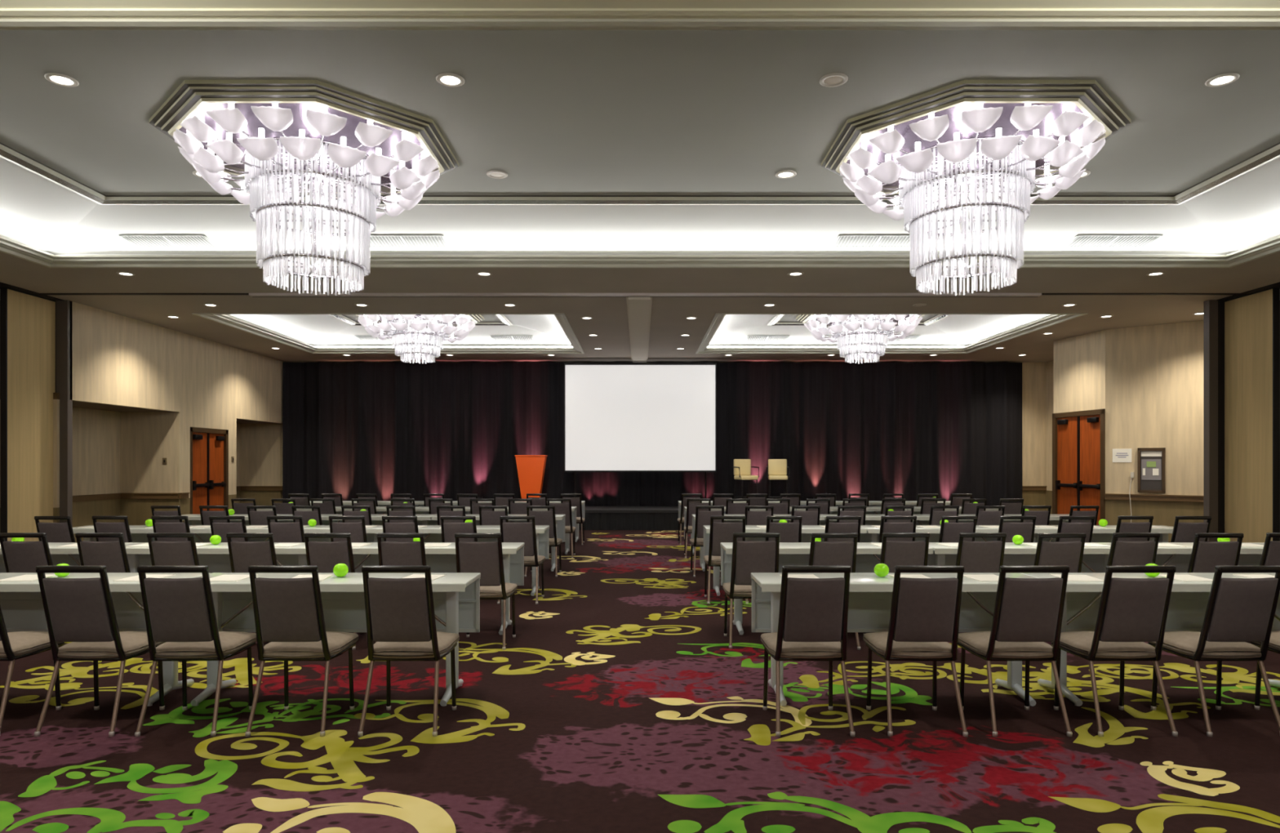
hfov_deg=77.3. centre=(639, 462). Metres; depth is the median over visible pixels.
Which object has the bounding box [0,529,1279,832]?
floor
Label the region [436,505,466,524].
banquet chair
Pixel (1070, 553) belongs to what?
banquet chair
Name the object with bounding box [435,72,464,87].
recessed light
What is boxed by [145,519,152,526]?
apple
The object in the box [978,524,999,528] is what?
notepad
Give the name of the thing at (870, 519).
folding table
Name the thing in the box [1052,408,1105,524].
door
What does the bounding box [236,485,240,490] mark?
trim
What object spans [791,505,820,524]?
banquet chair
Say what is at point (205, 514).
banquet chair
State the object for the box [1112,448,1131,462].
paper notice
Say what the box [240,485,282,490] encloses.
trim
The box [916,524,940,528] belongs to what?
notepad
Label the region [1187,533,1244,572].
banquet chair
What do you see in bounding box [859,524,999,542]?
folding table
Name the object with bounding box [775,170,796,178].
recessed light
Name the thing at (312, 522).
apple
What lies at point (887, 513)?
banquet chair
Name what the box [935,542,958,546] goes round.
notepad
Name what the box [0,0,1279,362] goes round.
ceiling
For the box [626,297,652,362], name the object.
trim
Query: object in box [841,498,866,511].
banquet chair
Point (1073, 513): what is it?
banquet chair
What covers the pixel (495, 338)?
ceiling vent
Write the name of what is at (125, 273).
recessed light
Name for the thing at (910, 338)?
ceiling light
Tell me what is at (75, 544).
notepad
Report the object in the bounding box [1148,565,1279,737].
banquet chair
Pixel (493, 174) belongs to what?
recessed light
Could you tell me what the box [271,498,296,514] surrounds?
banquet chair
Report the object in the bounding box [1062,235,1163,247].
ceiling vent
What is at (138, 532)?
folding table
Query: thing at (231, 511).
apple
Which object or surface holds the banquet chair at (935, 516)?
on the floor
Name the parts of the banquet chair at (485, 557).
backrest, frame, seat, leg, leg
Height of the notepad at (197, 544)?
0.008 m
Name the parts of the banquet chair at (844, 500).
backrest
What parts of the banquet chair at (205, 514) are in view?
backrest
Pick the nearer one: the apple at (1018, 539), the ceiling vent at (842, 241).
the apple at (1018, 539)
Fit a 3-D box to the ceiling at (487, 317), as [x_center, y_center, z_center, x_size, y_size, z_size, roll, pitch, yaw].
[-4.250,-2.875,15.300,3.000,0.050,1.800,0,0,0]
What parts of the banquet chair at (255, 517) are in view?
backrest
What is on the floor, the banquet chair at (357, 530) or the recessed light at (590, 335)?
the banquet chair at (357, 530)
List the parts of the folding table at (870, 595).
modesty frame, modesty panel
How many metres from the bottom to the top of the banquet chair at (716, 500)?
0.917 m
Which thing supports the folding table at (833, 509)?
on the floor
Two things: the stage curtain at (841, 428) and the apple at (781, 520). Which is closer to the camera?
the apple at (781, 520)
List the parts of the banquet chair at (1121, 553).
backrest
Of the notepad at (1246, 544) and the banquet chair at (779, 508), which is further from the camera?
the banquet chair at (779, 508)
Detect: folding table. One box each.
[0,542,133,572]
[0,572,210,706]
[72,524,211,542]
[124,542,306,573]
[181,514,293,524]
[191,572,480,706]
[245,524,383,542]
[256,506,352,514]
[310,500,391,506]
[320,514,437,524]
[351,542,524,634]
[376,506,469,514]
[414,500,488,506]
[417,524,549,595]
[431,514,565,571]
[465,506,576,554]
[488,500,585,542]
[678,500,774,541]
[684,506,795,554]
[691,514,824,571]
[702,524,866,595]
[720,542,933,634]
[751,572,1035,706]
[773,500,871,506]
[791,506,906,514]
[819,514,929,524]
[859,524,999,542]
[868,500,951,506]
[906,506,998,514]
[927,542,1111,573]
[957,514,1069,524]
[1021,572,1279,706]
[1033,524,1173,542]
[1155,542,1264,572]
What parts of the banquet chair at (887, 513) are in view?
backrest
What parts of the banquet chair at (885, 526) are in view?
backrest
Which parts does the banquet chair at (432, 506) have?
backrest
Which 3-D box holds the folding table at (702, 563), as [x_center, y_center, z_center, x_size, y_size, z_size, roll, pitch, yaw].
[1.615,1.095,11.050,1.770,0.742,0.475,0,0,0]
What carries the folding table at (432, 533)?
on the floor
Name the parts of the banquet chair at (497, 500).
backrest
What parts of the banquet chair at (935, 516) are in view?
backrest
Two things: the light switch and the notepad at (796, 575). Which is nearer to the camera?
the notepad at (796, 575)
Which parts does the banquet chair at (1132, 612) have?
leg, leg, seat, frame, leg, backrest, leg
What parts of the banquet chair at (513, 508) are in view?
backrest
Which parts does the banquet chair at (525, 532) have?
backrest, frame, seat, leg, leg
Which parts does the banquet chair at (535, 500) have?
backrest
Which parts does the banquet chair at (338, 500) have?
backrest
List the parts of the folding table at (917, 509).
modesty panel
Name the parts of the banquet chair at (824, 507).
backrest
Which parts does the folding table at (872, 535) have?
modesty panel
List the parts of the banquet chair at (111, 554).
backrest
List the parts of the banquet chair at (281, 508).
backrest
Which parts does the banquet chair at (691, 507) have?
leg, leg, seat, frame, backrest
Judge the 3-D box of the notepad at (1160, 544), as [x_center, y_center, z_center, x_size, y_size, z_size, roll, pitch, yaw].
[4.601,0.720,7.020,0.216,0.008,0.280,0,0,7]
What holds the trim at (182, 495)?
attached to the wall at (139, 388)
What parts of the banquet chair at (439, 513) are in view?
backrest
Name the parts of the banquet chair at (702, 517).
leg, leg, seat, frame, backrest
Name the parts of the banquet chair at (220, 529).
backrest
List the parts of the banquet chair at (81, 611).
leg, backrest, leg, frame, seat, leg, leg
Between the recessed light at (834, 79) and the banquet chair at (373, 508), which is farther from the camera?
the banquet chair at (373, 508)
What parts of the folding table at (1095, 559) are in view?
modesty panel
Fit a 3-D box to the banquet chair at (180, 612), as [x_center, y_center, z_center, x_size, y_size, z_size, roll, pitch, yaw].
[-2.500,1.008,4.536,0.430,0.917,0.568,0,0,-2]
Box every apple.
[11,537,24,541]
[53,560,70,577]
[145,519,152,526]
[209,533,221,544]
[228,508,234,515]
[307,519,316,526]
[333,560,348,576]
[413,537,420,541]
[464,519,472,522]
[778,519,786,522]
[810,537,821,541]
[874,560,888,577]
[1012,533,1023,544]
[1098,518,1107,526]
[1144,560,1159,577]
[1217,537,1230,541]
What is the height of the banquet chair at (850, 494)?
0.917 m
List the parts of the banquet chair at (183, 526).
backrest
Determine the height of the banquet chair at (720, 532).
0.917 m
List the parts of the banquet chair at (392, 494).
backrest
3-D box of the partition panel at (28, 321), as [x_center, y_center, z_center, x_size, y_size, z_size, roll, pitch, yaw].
[-8.765,-0.475,11.490,0.080,3.883,0.950,0,0,0]
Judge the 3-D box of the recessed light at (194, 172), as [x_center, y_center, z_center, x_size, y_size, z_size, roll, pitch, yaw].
[-4.300,-2.844,7.900,0.210,0.011,0.210,0,0,0]
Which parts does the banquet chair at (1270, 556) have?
backrest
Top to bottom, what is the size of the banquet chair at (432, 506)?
0.917 m
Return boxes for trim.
[0,18,1279,267]
[0,142,1279,204]
[0,281,1279,300]
[0,299,1279,541]
[72,493,120,502]
[120,493,179,498]
[179,492,189,498]
[191,312,584,353]
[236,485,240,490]
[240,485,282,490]
[328,314,512,324]
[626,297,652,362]
[695,312,1088,353]
[767,314,951,324]
[1022,485,1046,490]
[1104,493,1203,542]
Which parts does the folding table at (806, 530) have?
modesty frame, modesty panel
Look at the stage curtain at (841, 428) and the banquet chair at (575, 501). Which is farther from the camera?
the stage curtain at (841, 428)
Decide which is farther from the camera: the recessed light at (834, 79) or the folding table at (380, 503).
the folding table at (380, 503)
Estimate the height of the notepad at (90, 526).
0.008 m
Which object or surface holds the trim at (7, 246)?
attached to the ceiling at (610, 322)
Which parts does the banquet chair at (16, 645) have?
leg, seat, frame, leg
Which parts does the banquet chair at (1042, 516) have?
backrest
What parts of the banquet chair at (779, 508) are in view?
backrest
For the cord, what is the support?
hanging from the wall at (1148, 380)
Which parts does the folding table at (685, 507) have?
modesty frame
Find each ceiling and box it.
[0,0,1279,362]
[0,30,1279,195]
[342,314,501,321]
[778,314,937,321]
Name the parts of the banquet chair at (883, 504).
backrest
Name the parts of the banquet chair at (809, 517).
backrest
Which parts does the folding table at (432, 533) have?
modesty panel, modesty frame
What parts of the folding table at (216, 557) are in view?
modesty panel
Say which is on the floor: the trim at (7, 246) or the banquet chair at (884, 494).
the banquet chair at (884, 494)
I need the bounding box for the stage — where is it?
[578,506,684,529]
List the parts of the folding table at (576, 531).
modesty panel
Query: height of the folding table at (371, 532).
0.742 m
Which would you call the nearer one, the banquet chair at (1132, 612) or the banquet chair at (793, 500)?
the banquet chair at (1132, 612)
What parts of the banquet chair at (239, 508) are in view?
backrest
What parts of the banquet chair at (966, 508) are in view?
backrest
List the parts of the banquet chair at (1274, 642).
leg, frame, seat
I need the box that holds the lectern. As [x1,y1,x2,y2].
[515,454,547,498]
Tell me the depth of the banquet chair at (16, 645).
4.49 m
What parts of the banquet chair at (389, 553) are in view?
frame, backrest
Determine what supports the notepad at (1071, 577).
on the folding table at (1188, 600)
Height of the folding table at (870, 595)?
0.742 m
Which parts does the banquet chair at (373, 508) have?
backrest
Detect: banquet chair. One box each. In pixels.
[0,532,53,572]
[0,604,64,734]
[34,515,75,542]
[34,565,165,736]
[75,532,130,572]
[91,515,132,542]
[134,564,256,737]
[146,532,199,565]
[151,505,182,522]
[151,515,190,541]
[199,505,230,524]
[208,515,248,542]
[226,532,277,633]
[231,498,257,514]
[244,565,358,736]
[246,505,277,524]
[266,515,304,542]
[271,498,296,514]
[288,493,310,505]
[291,505,322,524]
[303,533,356,649]
[311,498,336,514]
[321,493,342,506]
[328,515,367,542]
[341,505,372,524]
[351,498,377,514]
[355,493,377,506]
[357,565,459,736]
[375,533,426,642]
[382,515,418,541]
[386,505,415,522]
[390,498,415,511]
[391,493,412,502]
[423,493,444,506]
[428,498,453,514]
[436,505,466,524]
[440,515,477,542]
[454,533,517,649]
[457,493,478,514]
[470,498,494,514]
[479,505,508,524]
[493,493,515,506]
[497,515,545,604]
[507,498,532,514]
[524,505,562,576]
[526,493,547,505]
[546,498,575,558]
[560,493,584,544]
[677,493,702,544]
[684,498,711,558]
[689,505,724,576]
[703,515,748,604]
[712,493,733,506]
[722,532,779,648]
[725,498,750,514]
[744,505,773,524]
[746,493,767,505]
[760,565,855,736]
[765,498,790,514]
[765,515,802,542]
[779,493,800,513]
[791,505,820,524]
[805,498,830,514]
[808,533,860,649]
[814,493,835,506]
[823,515,861,542]
[836,505,866,524]
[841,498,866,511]
[848,493,869,506]
[862,564,968,737]
[863,532,929,634]
[878,515,916,542]
[880,498,906,514]
[883,493,903,502]
[884,505,914,522]
[916,493,937,506]
[920,498,946,514]
[928,505,959,524]
[938,515,977,542]
[950,493,972,506]
[955,532,1006,646]
[957,565,1072,736]
[960,498,986,514]
[975,505,1004,524]
[997,515,1036,542]
[998,498,1023,514]
[1020,505,1051,524]
[1033,533,1086,572]
[1051,565,1177,736]
[1055,515,1095,542]
[1067,505,1099,524]
[1106,532,1159,565]
[1115,515,1153,541]
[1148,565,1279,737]
[1170,515,1211,542]
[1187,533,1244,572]
[1250,631,1279,709]
[1259,532,1279,565]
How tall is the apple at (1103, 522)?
0.099 m
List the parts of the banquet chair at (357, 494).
backrest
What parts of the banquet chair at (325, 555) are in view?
frame, backrest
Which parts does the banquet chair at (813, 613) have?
leg, leg, seat, frame, backrest, leg, leg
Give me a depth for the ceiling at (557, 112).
6.11 m
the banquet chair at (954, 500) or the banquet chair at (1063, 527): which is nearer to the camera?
the banquet chair at (1063, 527)
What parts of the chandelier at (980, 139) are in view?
bulb, bulb, bulb, bulb, crystal rod, crystal rod, bulb, crystal rod, crystal rod, crystal rod, crystal rod, crystal rod, crystal rod, crystal rod, crystal rod, crystal rod, crystal rod, crystal rod, crystal rod, crystal rod, crystal rod, crystal rod, crystal rod, bulb, crystal rod, crystal rod, crystal rod, crystal rod, crystal rod, crystal rod, crystal rod, crystal rod, crystal rod, crystal rod, crystal rod, crystal rod, crystal rod, crystal rod, crystal rod, crystal rod, crystal rod, crystal rod, crystal rod, crystal rod, crystal rod, crystal rod, crystal rod, crystal rod, bulb, crystal rod, crystal rod, crystal rod, crystal rod, crystal rod, crystal rod, crystal rod, stem, crystal rod, crystal rod, crystal rod, crystal rod, mirror panel, crystal rod, crystal rod, crystal rod, crystal rod, crystal rod, crystal rod, crystal rod, octagon frame, crystal rod, crystal rod, bulb, crystal rod, crystal rod, crystal rod, crystal rod, crystal rod, crystal rod, crystal rod, crystal rod, crystal rod, crystal rod, crystal rod, crystal rod, crystal rod, crystal rod, crystal rod, crystal rod, crystal rod, crystal rod, crystal rod, bulb, crystal rod, crystal rod, crystal rod, crystal rod, crystal rod, crystal rod, crystal rod, crystal rod, crystal rod, crystal rod, crystal rod, crystal rod, crystal rod, crystal rod, crystal rod, crystal rod, crystal rod, crystal rod, crystal rod, bulb, bulb, bulb, bulb, bulb, bulb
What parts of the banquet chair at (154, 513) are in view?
backrest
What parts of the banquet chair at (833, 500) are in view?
backrest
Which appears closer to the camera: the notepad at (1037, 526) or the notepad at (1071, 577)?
the notepad at (1071, 577)
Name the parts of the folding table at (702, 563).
modesty frame, modesty panel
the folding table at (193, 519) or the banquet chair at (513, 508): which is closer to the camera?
the folding table at (193, 519)
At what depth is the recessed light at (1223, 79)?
5.94 m
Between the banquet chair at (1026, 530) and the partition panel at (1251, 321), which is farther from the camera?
the partition panel at (1251, 321)
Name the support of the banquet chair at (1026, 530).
on the floor
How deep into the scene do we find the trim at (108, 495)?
14.14 m
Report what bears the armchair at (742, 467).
on the stage
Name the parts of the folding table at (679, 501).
modesty frame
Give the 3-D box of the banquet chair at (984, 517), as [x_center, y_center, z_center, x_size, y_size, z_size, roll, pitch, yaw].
[4.500,1.008,10.545,0.430,0.917,0.568,0,0,-2]
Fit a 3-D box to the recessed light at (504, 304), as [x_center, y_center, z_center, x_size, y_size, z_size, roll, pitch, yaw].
[-2.000,-2.424,12.300,0.210,0.011,0.210,0,0,0]
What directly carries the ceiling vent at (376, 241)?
in the ceiling at (610, 322)
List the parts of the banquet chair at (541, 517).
backrest, frame, seat, leg, leg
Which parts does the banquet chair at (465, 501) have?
backrest, frame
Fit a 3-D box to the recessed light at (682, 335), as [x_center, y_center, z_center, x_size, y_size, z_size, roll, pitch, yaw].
[0.860,-2.424,15.200,0.210,0.011,0.210,0,0,0]
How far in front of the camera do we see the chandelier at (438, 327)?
14.95 m
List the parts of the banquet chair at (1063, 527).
backrest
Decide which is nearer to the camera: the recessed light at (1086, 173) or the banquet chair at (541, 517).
the recessed light at (1086, 173)
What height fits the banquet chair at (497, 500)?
0.917 m
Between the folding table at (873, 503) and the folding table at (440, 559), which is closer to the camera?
the folding table at (440, 559)
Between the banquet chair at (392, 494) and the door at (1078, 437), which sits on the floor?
the banquet chair at (392, 494)
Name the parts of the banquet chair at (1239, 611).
leg, leg, seat, frame, leg, backrest, leg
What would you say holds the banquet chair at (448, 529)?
on the floor
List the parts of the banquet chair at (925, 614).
leg, leg, seat, frame, backrest, leg, leg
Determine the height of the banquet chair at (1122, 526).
0.917 m
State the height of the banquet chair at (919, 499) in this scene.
0.917 m
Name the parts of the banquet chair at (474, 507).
backrest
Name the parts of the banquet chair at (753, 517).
backrest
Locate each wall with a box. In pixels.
[0,301,283,542]
[281,362,1045,511]
[1045,320,1203,541]
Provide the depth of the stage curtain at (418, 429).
19.13 m
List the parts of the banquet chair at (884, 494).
backrest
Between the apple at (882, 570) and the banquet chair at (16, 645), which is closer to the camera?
the banquet chair at (16, 645)
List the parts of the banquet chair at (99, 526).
backrest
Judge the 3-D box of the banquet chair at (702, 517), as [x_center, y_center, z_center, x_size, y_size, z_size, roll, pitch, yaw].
[0.893,1.008,10.544,0.430,0.917,0.568,0,0,-2]
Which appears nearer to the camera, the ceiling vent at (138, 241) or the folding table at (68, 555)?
the folding table at (68, 555)
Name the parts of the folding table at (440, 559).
modesty panel, modesty frame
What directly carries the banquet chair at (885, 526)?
on the floor
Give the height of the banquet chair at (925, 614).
0.917 m
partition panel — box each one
[0,287,55,541]
[1224,287,1279,542]
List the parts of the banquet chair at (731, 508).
backrest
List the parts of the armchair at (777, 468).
leg, backrest, seat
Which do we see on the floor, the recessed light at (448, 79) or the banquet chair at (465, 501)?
the banquet chair at (465, 501)
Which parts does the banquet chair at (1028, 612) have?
leg, leg, seat, frame, leg, backrest, leg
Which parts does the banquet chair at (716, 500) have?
backrest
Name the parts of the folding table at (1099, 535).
modesty panel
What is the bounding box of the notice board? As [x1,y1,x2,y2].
[1137,447,1165,492]
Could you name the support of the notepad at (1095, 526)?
on the folding table at (1099, 535)
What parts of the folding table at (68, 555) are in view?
modesty panel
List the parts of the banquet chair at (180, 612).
leg, backrest, leg, frame, seat, leg, leg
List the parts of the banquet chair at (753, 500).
backrest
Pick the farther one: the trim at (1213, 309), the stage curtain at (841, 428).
the stage curtain at (841, 428)
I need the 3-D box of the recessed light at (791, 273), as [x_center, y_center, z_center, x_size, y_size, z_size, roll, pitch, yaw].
[2.000,-2.424,10.270,0.210,0.011,0.210,0,0,0]
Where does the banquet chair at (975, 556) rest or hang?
on the floor
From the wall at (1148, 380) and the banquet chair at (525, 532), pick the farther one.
the wall at (1148, 380)
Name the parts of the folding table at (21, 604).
modesty panel, modesty frame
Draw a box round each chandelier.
[148,80,458,295]
[355,314,484,364]
[795,314,924,364]
[821,80,1131,295]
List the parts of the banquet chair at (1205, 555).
backrest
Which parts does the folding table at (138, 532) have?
modesty panel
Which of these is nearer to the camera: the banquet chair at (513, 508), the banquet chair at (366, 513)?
the banquet chair at (366, 513)
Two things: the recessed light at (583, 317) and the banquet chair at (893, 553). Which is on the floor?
the banquet chair at (893, 553)
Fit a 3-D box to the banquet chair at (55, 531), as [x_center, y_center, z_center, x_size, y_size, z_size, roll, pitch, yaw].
[-6.062,1.008,8.526,0.430,0.917,0.568,0,0,1]
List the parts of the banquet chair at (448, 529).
backrest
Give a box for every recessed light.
[44,72,79,87]
[115,271,135,275]
[165,315,180,318]
[192,170,202,177]
[203,303,218,306]
[354,303,368,306]
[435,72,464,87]
[475,271,492,275]
[486,170,507,178]
[502,303,516,306]
[580,316,593,319]
[587,333,598,336]
[680,333,690,336]
[684,316,697,319]
[762,303,776,306]
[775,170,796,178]
[787,271,804,275]
[819,72,848,87]
[912,303,926,306]
[1041,332,1053,334]
[1061,303,1076,306]
[1080,170,1090,177]
[1099,315,1113,317]
[1146,271,1165,275]
[1191,311,1203,315]
[1204,72,1239,87]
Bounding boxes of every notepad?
[0,573,56,581]
[56,542,77,546]
[77,525,93,528]
[112,573,175,581]
[125,542,148,546]
[189,524,210,528]
[195,542,211,546]
[209,573,257,581]
[246,524,267,528]
[274,542,303,546]
[292,573,333,581]
[351,542,372,546]
[365,524,377,528]
[403,573,446,580]
[417,524,426,528]
[424,542,451,546]
[756,524,766,528]
[779,573,818,577]
[869,542,881,546]
[887,573,929,577]
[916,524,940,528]
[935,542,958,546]
[963,573,999,581]
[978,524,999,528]
[1022,542,1037,546]
[1035,524,1057,528]
[1049,573,1103,581]
[1084,542,1111,546]
[1093,525,1106,528]
[1151,524,1171,528]
[1157,542,1186,546]
[1158,573,1213,581]
[1232,573,1275,577]
[1241,542,1263,546]
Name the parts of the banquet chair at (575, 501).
backrest, frame, seat, leg, leg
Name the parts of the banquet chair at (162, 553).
backrest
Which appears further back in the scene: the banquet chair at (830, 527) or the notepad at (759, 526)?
the notepad at (759, 526)
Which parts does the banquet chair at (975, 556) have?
frame, backrest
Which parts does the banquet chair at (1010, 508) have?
backrest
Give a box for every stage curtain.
[282,361,639,506]
[640,361,1022,506]
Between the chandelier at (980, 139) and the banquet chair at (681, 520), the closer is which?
the chandelier at (980, 139)
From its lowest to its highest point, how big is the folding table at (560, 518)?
0.742 m
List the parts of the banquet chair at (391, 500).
backrest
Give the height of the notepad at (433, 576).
0.008 m
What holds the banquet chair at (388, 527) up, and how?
on the floor
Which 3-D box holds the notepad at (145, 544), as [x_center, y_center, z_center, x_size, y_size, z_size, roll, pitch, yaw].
[-4.311,0.720,7.020,0.216,0.008,0.280,0,0,1]
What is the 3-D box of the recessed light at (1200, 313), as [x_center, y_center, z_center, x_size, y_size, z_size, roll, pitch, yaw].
[9.100,-2.424,13.000,0.210,0.011,0.210,0,0,0]
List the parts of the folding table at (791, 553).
modesty frame, modesty panel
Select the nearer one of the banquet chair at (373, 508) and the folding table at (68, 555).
the folding table at (68, 555)
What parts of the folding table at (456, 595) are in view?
modesty panel, modesty frame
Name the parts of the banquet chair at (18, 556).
backrest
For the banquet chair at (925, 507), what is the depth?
12.28 m
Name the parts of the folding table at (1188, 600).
modesty frame, modesty panel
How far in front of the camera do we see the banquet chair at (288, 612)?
4.33 m
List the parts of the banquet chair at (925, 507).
backrest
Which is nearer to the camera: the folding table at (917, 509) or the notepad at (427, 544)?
the notepad at (427, 544)
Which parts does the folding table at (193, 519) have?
modesty panel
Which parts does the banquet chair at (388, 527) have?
backrest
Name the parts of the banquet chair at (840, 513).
backrest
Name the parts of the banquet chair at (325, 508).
backrest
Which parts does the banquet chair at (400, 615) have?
leg, leg, backrest, frame, seat, leg, leg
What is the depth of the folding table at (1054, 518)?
11.13 m
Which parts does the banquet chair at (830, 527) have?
backrest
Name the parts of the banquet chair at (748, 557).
leg, leg, seat, frame, backrest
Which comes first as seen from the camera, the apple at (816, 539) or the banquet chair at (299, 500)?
the apple at (816, 539)
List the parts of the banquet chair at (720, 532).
leg, leg, seat, frame, backrest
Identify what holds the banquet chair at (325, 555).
on the floor
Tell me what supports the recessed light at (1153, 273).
in the ceiling at (610, 322)
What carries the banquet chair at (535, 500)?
on the floor
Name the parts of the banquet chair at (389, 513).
backrest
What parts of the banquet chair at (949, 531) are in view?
backrest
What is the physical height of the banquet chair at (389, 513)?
0.917 m
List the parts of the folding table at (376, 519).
modesty panel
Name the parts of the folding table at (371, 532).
modesty panel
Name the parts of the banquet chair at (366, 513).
backrest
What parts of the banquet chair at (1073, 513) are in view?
backrest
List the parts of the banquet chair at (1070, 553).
backrest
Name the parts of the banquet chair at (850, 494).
backrest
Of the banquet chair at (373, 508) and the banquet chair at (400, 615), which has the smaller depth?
the banquet chair at (400, 615)
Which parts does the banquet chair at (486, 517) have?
backrest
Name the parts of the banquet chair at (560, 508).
backrest, frame, seat, leg, leg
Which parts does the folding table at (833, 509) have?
modesty panel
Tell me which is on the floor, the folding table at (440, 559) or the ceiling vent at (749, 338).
the folding table at (440, 559)
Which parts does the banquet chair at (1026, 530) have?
backrest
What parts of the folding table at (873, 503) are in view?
modesty panel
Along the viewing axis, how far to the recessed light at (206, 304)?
12.29 m
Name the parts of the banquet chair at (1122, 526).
backrest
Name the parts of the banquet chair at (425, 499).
backrest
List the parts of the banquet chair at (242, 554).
frame, backrest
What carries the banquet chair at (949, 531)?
on the floor
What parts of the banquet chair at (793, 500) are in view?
frame, backrest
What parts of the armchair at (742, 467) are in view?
backrest, seat, armrest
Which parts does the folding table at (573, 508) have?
modesty panel, modesty frame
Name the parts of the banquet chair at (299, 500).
backrest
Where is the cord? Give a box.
[1128,471,1133,522]
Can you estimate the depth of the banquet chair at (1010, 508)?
12.29 m
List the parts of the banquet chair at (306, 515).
backrest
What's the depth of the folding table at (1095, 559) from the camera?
7.25 m
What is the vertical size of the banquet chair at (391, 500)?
0.917 m
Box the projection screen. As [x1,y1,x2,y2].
[564,362,716,498]
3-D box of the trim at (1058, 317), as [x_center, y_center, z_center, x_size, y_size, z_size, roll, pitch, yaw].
[4.250,-2.467,15.350,6.320,0.105,5.020,0,0,0]
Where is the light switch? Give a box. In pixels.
[162,457,166,463]
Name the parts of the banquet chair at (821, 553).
frame, backrest, leg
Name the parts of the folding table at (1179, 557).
modesty panel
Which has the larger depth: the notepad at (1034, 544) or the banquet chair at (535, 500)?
the banquet chair at (535, 500)
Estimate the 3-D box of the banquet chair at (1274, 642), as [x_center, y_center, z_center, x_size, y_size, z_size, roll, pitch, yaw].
[3.860,1.008,4.536,0.430,0.917,0.568,0,0,2]
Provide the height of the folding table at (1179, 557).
0.742 m
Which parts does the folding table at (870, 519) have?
modesty panel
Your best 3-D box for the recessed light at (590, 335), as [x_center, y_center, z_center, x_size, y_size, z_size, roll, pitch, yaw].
[-0.890,-2.424,15.200,0.210,0.011,0.210,0,0,0]
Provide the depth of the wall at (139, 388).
14.85 m
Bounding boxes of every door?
[190,426,228,514]
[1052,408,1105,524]
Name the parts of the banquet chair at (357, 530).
backrest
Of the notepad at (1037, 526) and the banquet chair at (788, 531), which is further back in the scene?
the notepad at (1037, 526)
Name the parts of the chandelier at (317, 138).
bulb, bulb, bulb, bulb, crystal rod, bulb, crystal rod, crystal rod, crystal rod, crystal rod, crystal rod, crystal rod, crystal rod, crystal rod, crystal rod, crystal rod, crystal rod, crystal rod, crystal rod, bulb, crystal rod, crystal rod, crystal rod, crystal rod, crystal rod, crystal rod, crystal rod, crystal rod, crystal rod, crystal rod, crystal rod, crystal rod, crystal rod, crystal rod, crystal rod, crystal rod, crystal rod, crystal rod, crystal rod, crystal rod, crystal rod, crystal rod, crystal rod, crystal rod, crystal rod, crystal rod, bulb, crystal rod, octagon frame, mirror panel, crystal rod, crystal rod, crystal rod, crystal rod, crystal rod, stem, crystal rod, crystal rod, crystal rod, crystal rod, crystal rod, crystal rod, crystal rod, crystal rod, crystal rod, crystal rod, crystal rod, crystal rod, bulb, crystal rod, crystal rod, crystal rod, crystal rod, crystal rod, crystal rod, crystal rod, crystal rod, crystal rod, crystal rod, crystal rod, crystal rod, crystal rod, crystal rod, crystal rod, crystal rod, crystal rod, crystal rod, crystal rod, crystal rod, bulb, crystal rod, crystal rod, crystal rod, crystal rod, crystal rod, crystal rod, crystal rod, crystal rod, crystal rod, crystal rod, crystal rod, crystal rod, crystal rod, crystal rod, crystal rod, crystal rod, crystal rod, crystal rod, crystal rod, crystal rod, crystal rod, crystal rod, bulb, bulb, bulb, bulb, bulb, bulb, bulb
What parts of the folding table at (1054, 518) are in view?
modesty panel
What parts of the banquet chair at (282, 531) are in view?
backrest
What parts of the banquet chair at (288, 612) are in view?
leg, leg, backrest, frame, seat, leg, leg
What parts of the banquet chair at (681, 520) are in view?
leg, seat, leg, frame, backrest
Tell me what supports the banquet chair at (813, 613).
on the floor
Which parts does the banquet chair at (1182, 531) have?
backrest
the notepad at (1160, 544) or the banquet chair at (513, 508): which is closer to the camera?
the notepad at (1160, 544)
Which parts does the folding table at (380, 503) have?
modesty panel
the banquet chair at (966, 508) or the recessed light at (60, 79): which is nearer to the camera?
the recessed light at (60, 79)
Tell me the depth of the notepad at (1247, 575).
5.07 m
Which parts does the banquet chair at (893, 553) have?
frame, backrest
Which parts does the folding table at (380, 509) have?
modesty panel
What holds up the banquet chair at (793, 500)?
on the floor
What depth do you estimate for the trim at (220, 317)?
15.68 m
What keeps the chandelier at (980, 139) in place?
hanging from the ceiling at (557, 112)
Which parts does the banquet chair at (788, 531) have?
backrest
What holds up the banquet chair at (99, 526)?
on the floor
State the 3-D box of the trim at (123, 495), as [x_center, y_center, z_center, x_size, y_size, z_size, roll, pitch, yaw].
[-9.100,1.012,14.825,1.100,0.908,0.050,0,0,0]
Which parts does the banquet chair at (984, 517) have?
backrest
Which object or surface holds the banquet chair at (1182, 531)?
on the floor
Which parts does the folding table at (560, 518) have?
modesty panel, modesty frame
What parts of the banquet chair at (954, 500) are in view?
backrest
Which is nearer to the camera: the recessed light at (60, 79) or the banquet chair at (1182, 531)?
the recessed light at (60, 79)
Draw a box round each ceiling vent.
[118,235,219,247]
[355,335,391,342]
[370,235,449,247]
[490,335,535,342]
[744,335,789,342]
[831,235,909,247]
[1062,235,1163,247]
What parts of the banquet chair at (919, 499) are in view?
backrest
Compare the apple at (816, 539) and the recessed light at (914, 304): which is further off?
the recessed light at (914, 304)
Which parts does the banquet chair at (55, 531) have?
backrest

